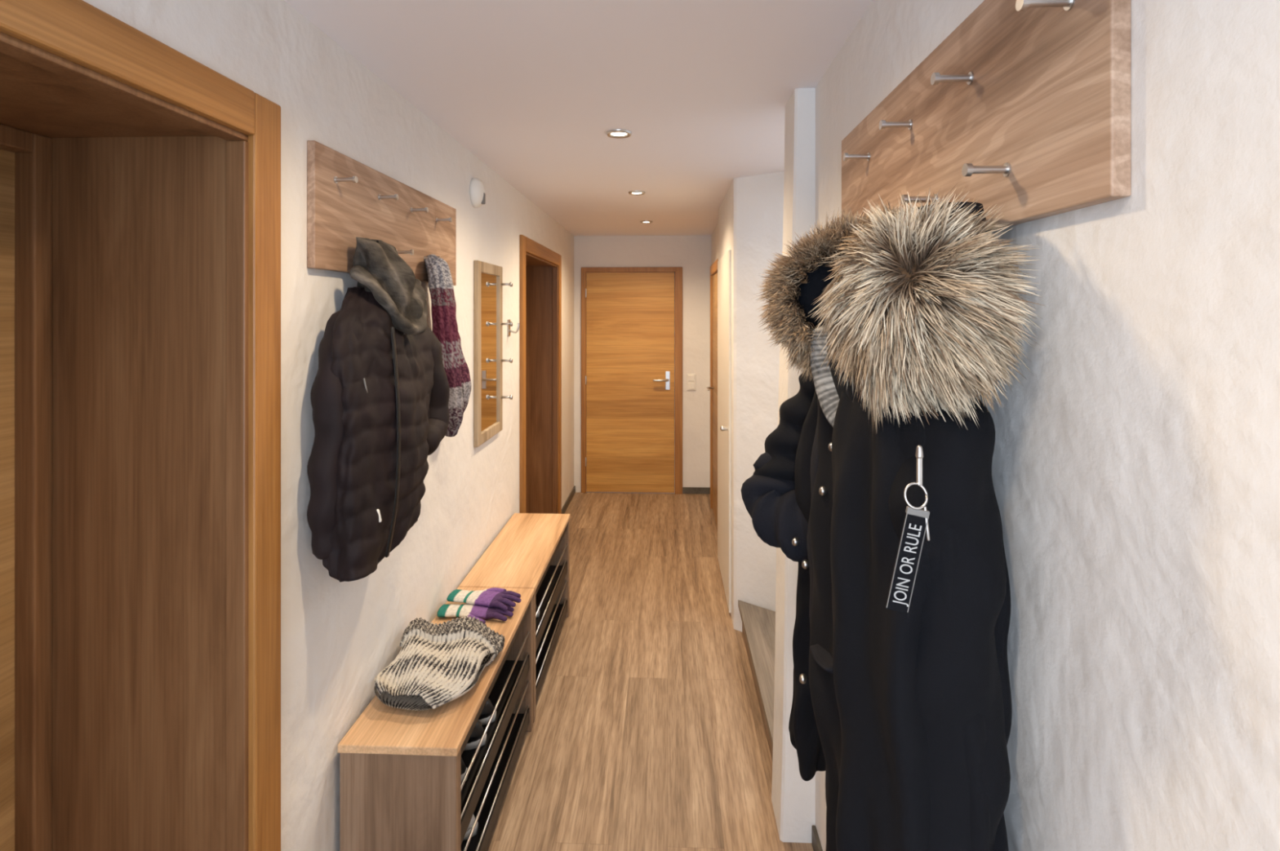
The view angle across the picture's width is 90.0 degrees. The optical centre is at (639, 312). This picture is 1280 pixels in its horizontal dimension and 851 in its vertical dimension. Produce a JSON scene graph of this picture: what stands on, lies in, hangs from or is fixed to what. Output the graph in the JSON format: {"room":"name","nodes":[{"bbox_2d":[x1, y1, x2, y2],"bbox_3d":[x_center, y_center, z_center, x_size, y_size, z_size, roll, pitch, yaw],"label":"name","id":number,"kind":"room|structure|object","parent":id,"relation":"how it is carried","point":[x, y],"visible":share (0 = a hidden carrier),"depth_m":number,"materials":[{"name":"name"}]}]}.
{"room":"home entrance hallway","nodes":[
{"label":"home entrance hallway","id":0,"kind":"room"},
{"bbox_2d":[83,0,573,850],"bbox_3d":[-1.037,0.480,2.177,0.540,2.360,7.460,0,0,2],"label":"wall","id":1,"kind":"structure","parent":0,"point":[336,637],"depth_m":1.69,"materials":[{"name":"white paint"}]},
{"bbox_2d":[0,0,280,850],"bbox_3d":[-1.062,0.605,0.892,0.521,2.110,1.030,0,0,2],"label":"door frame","id":2,"kind":"structure","parent":1,"relation":"in","point":[140,181],"depth_m":1.31,"materials":[{"name":"brown wood"}]},
{"bbox_2d":[306,140,456,285],"bbox_3d":[-0.736,-0.258,2.034,0.074,0.305,1.020,0,0,2],"label":"panel","id":3,"kind":"object","parent":1,"relation":"attached to","point":[348,199],"visible":0.83,"depth_m":1.77,"materials":[{"name":"brown wood"}]},
{"bbox_2d":[306,236,449,582],"bbox_3d":[-0.684,0.226,1.754,0.195,0.841,0.572,0,0,2],"label":"quilted jacket","id":4,"kind":"object","parent":3,"relation":"hanging from","point":[380,394],"visible":1,"depth_m":1.58,"materials":[{"name":"fabric"}]},
{"bbox_2d":[349,236,427,334],"bbox_3d":[-0.679,-0.067,1.735,0.182,0.257,0.251,0,0,2],"label":"hood","id":5,"kind":"object","parent":4,"relation":"attached to","point":[387,288],"depth_m":1.66,"materials":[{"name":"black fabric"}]},
{"bbox_2d":[424,254,471,437],"bbox_3d":[-0.684,0.117,2.293,0.132,0.640,0.307,0,0,2],"label":"scarf","id":6,"kind":"object","parent":3,"relation":"hanging from","point":[443,305],"visible":0.84,"depth_m":2.19,"materials":[{"name":"fabric"}]},
{"bbox_2d":[469,177,485,208],"bbox_3d":[-0.713,-0.530,2.844,0.049,0.132,0.132,0,0,2],"label":"smoke detector","id":7,"kind":"object","parent":1,"relation":"attached to","point":[477,188],"visible":1,"depth_m":2.80,"materials":[{"name":"white plastic"}]},
{"bbox_2d":[473,260,512,447],"bbox_3d":[-0.691,0.185,3.043,0.077,0.830,0.420,0,0,2],"label":"wall mirror","id":8,"kind":"object","parent":1,"relation":"attached to","point":[488,284],"visible":1,"depth_m":3.00,"materials":[{"name":"brown wood"}]},
{"bbox_2d":[507,319,519,336],"bbox_3d":[-0.680,0.085,3.458,0.061,0.090,0.050,0,0,2],"label":"wall hook","id":9,"kind":"object","parent":1,"relation":"attached to","point":[509,331],"visible":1,"depth_m":3.45,"materials":[{"name":"silver metal"}]},
{"bbox_2d":[519,234,561,514],"bbox_3d":[-0.910,0.605,4.401,0.521,2.110,1.355,0,0,2],"label":"door","id":10,"kind":"structure","parent":1,"relation":"in","point":[540,266],"depth_m":4.98,"materials":[{"name":"brown wood"}]},
{"bbox_2d":[561,485,575,514],"bbox_3d":[-0.697,1.630,3.649,0.012,0.060,4.490,0,0,2],"label":"baseboard","id":11,"kind":"structure","parent":1,"relation":"attached to","point":[565,507],"depth_m":5.48,"materials":[{"name":"brown wood"}]},
{"bbox_2d":[284,0,872,235],"bbox_3d":[0.295,-0.750,2.194,3.600,0.100,7.610,0,0,2],"label":"ceiling","id":12,"kind":"structure","parent":0,"point":[534,90],"depth_m":1.96,"materials":[{"name":"white paint"}]},
{"bbox_2d":[606,128,631,138],"bbox_3d":[-0.082,-0.696,2.496,0.100,0.011,0.100,0,0,2],"label":"ceiling spotlight","id":13,"kind":"object","parent":12,"relation":"in","point":[615,133],"depth_m":2.49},
{"bbox_2d":[628,190,645,195],"bbox_3d":[-0.018,-0.696,3.734,0.100,0.011,0.100,0,0,2],"label":"ceiling spotlight","id":14,"kind":"object","parent":12,"relation":"in","point":[636,192],"depth_m":3.72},
{"bbox_2d":[640,220,653,223],"bbox_3d":[0.049,-0.696,4.943,0.100,0.011,0.100,0,0,2],"label":"ceiling spotlight","id":15,"kind":"object","parent":12,"relation":"in","point":[643,221],"depth_m":4.92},
{"bbox_2d":[573,235,711,493],"bbox_3d":[0.556,0.480,5.917,3.400,2.360,0.150,0,0,2],"label":"wall","id":16,"kind":"structure","parent":0,"point":[692,253],"depth_m":5.85,"materials":[{"name":"white paint"}]},
{"bbox_2d":[581,266,682,494],"bbox_3d":[-0.078,0.625,5.830,0.930,2.070,0.078,0,0,2],"label":"door","id":17,"kind":"structure","parent":16,"relation":"in","point":[628,313],"depth_m":5.86,"materials":[{"name":"brown wood"}]},
{"bbox_2d":[686,373,695,390],"bbox_3d":[0.468,0.640,5.838,0.080,0.150,0.015,0,0,2],"label":"light switch","id":18,"kind":"object","parent":16,"relation":"attached to","point":[691,378],"visible":1,"depth_m":5.83,"materials":[{"name":"white plastic"}]},
{"bbox_2d":[682,487,710,494],"bbox_3d":[0.519,1.630,5.837,0.257,0.060,0.012,0,0,2],"label":"baseboard","id":19,"kind":"structure","parent":16,"relation":"attached to","point":[699,491],"depth_m":5.83,"materials":[{"name":"brown wood"}]},
{"bbox_2d":[486,492,813,850],"bbox_3d":[0.295,1.710,2.194,3.600,0.100,7.610,0,0,2],"label":"floor","id":20,"kind":"structure","parent":0,"point":[647,734],"depth_m":2.65,"materials":[{"name":"brown wood"}]},
{"bbox_2d":[337,587,533,850],"bbox_3d":[-0.600,1.385,2.105,0.311,0.550,0.945,0,0,2],"label":"bench","id":21,"kind":"object","parent":20,"relation":"on","point":[401,789],"visible":0.86,"depth_m":1.68,"materials":[{"name":"brown wood"}]},
{"bbox_2d":[373,616,504,711],"bbox_3d":[-0.602,1.048,1.934,0.310,0.122,0.383,0,0,2],"label":"knit beanie","id":22,"kind":"object","parent":21,"relation":"on","point":[435,665],"visible":1,"depth_m":1.88,"materials":[{"name":"white fabric"}]},
{"bbox_2d":[460,757,467,784],"bbox_3d":[-0.637,1.310,1.827,0.252,0.133,0.212,0,0,2],"label":"shoes","id":23,"kind":"object","parent":21,"relation":"on","point":[463,768],"visible":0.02,"depth_m":1.88,"materials":[{"name":"grey"}]},
{"bbox_2d":[462,814,478,840],"bbox_3d":[-0.624,1.520,1.891,0.251,0.133,0.220,0,0,2],"label":"shoes","id":24,"kind":"object","parent":21,"relation":"on","point":[473,820],"visible":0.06,"depth_m":1.94,"materials":[{"name":"grey"}]},
{"bbox_2d":[437,587,520,624],"bbox_3d":[-0.590,1.081,2.364,0.292,0.053,0.221,0,0,2],"label":"gloves","id":25,"kind":"object","parent":21,"relation":"on","point":[496,603],"visible":0.98,"depth_m":2.35,"materials":[{"name":"purple fabric"}]},
{"bbox_2d":[463,698,496,751],"bbox_3d":[-0.615,1.310,2.105,0.251,0.133,0.210,0,0,2],"label":"shoes","id":26,"kind":"object","parent":21,"relation":"on","point":[474,740],"visible":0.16,"depth_m":2.04,"materials":[{"name":"grey"}]},
{"bbox_2d":[458,513,570,724],"bbox_3d":[-0.559,1.385,3.054,0.311,0.550,0.945,0,0,2],"label":"bench","id":27,"kind":"object","parent":20,"relation":"on","point":[531,550],"visible":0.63,"depth_m":3.01,"materials":[{"name":"brown wood"}]},
{"bbox_2d":[535,604,539,618],"bbox_3d":[-0.584,1.310,2.836,0.252,0.133,0.212,0,0,2],"label":"shoes","id":28,"kind":"object","parent":27,"relation":"on","point":[536,607],"visible":0.02,"depth_m":2.88,"materials":[{"name":"grey"}]},
{"bbox_2d":[737,600,775,759],"bbox_3d":[1.147,1.330,2.725,1.325,0.660,1.135,0,0,2],"label":"staircase","id":29,"kind":"structure","parent":20,"relation":"on","point":[758,624],"depth_m":2.83,"materials":[{"name":"beige wood"}]},
{"bbox_2d":[711,222,718,265],"bbox_3d":[0.719,0.480,5.104,0.205,2.360,1.460,0,0,2],"label":"wall","id":30,"kind":"structure","parent":0,"point":[714,237],"depth_m":5.39,"materials":[{"name":"white paint"}]},
{"bbox_2d":[706,257,718,528],"bbox_3d":[0.572,0.635,4.940,0.074,2.050,1.080,0,0,2],"label":"door","id":31,"kind":"structure","parent":30,"relation":"in","point":[713,268],"depth_m":5.25,"materials":[{"name":"brown wood"}]},
{"bbox_2d":[718,171,784,631],"bbox_3d":[1.185,0.480,3.732,1.355,2.360,1.240,0,0,2],"label":"wall","id":32,"kind":"structure","parent":0,"point":[751,211],"depth_m":3.29,"materials":[{"name":"white paint"}]},
{"bbox_2d":[717,249,731,613],"bbox_3d":[0.486,0.650,3.883,0.054,1.980,0.800,0,0,2],"label":"door","id":33,"kind":"structure","parent":32,"relation":"in","point":[724,264],"depth_m":3.76,"materials":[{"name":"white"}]},
{"bbox_2d":[771,88,815,843],"bbox_3d":[1.116,0.480,2.064,1.348,2.360,0.180,0,0,2],"label":"column","id":34,"kind":"structure","parent":0,"point":[793,798],"depth_m":2.00,"materials":[{"name":"white paint"}]},
{"bbox_2d":[815,0,1279,850],"bbox_3d":[0.544,0.480,0.187,0.150,2.360,3.620,0,0,2],"label":"wall","id":35,"kind":"structure","parent":0,"point":[1135,464],"depth_m":0.61,"materials":[{"name":"white paint"}]},
{"bbox_2d":[811,826,822,850],"bbox_3d":[0.463,1.630,0.188,0.012,0.060,3.615,0,0,2],"label":"baseboard","id":36,"kind":"structure","parent":35,"relation":"attached to","point":[815,842],"depth_m":1.96,"materials":[{"name":"wood"}]},
{"bbox_2d":[841,0,1131,259],"bbox_3d":[0.472,-0.275,1.131,0.074,0.320,0.990,0,0,2],"label":"panel","id":37,"kind":"object","parent":35,"relation":"attached to","point":[1024,107],"visible":0.88,"depth_m":0.82,"materials":[{"name":"brown wood"}]},
{"bbox_2d":[741,186,1045,850],"bbox_3d":[0.363,0.376,1.037,0.291,1.129,0.726,0,0,-6],"label":"winter parka","id":38,"kind":"object","parent":37,"relation":"hanging from","point":[874,478],"visible":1,"depth_m":0.80,"materials":[{"name":"black fabric"}]},
{"bbox_2d":[796,201,988,427],"bbox_3d":[0.387,0.032,1.010,0.181,0.343,0.474,0,0,-6],"label":"hood","id":39,"kind":"object","parent":38,"relation":"attached to","point":[851,385],"depth_m":0.83,"materials":[{"name":"beige fur"}]}
]}

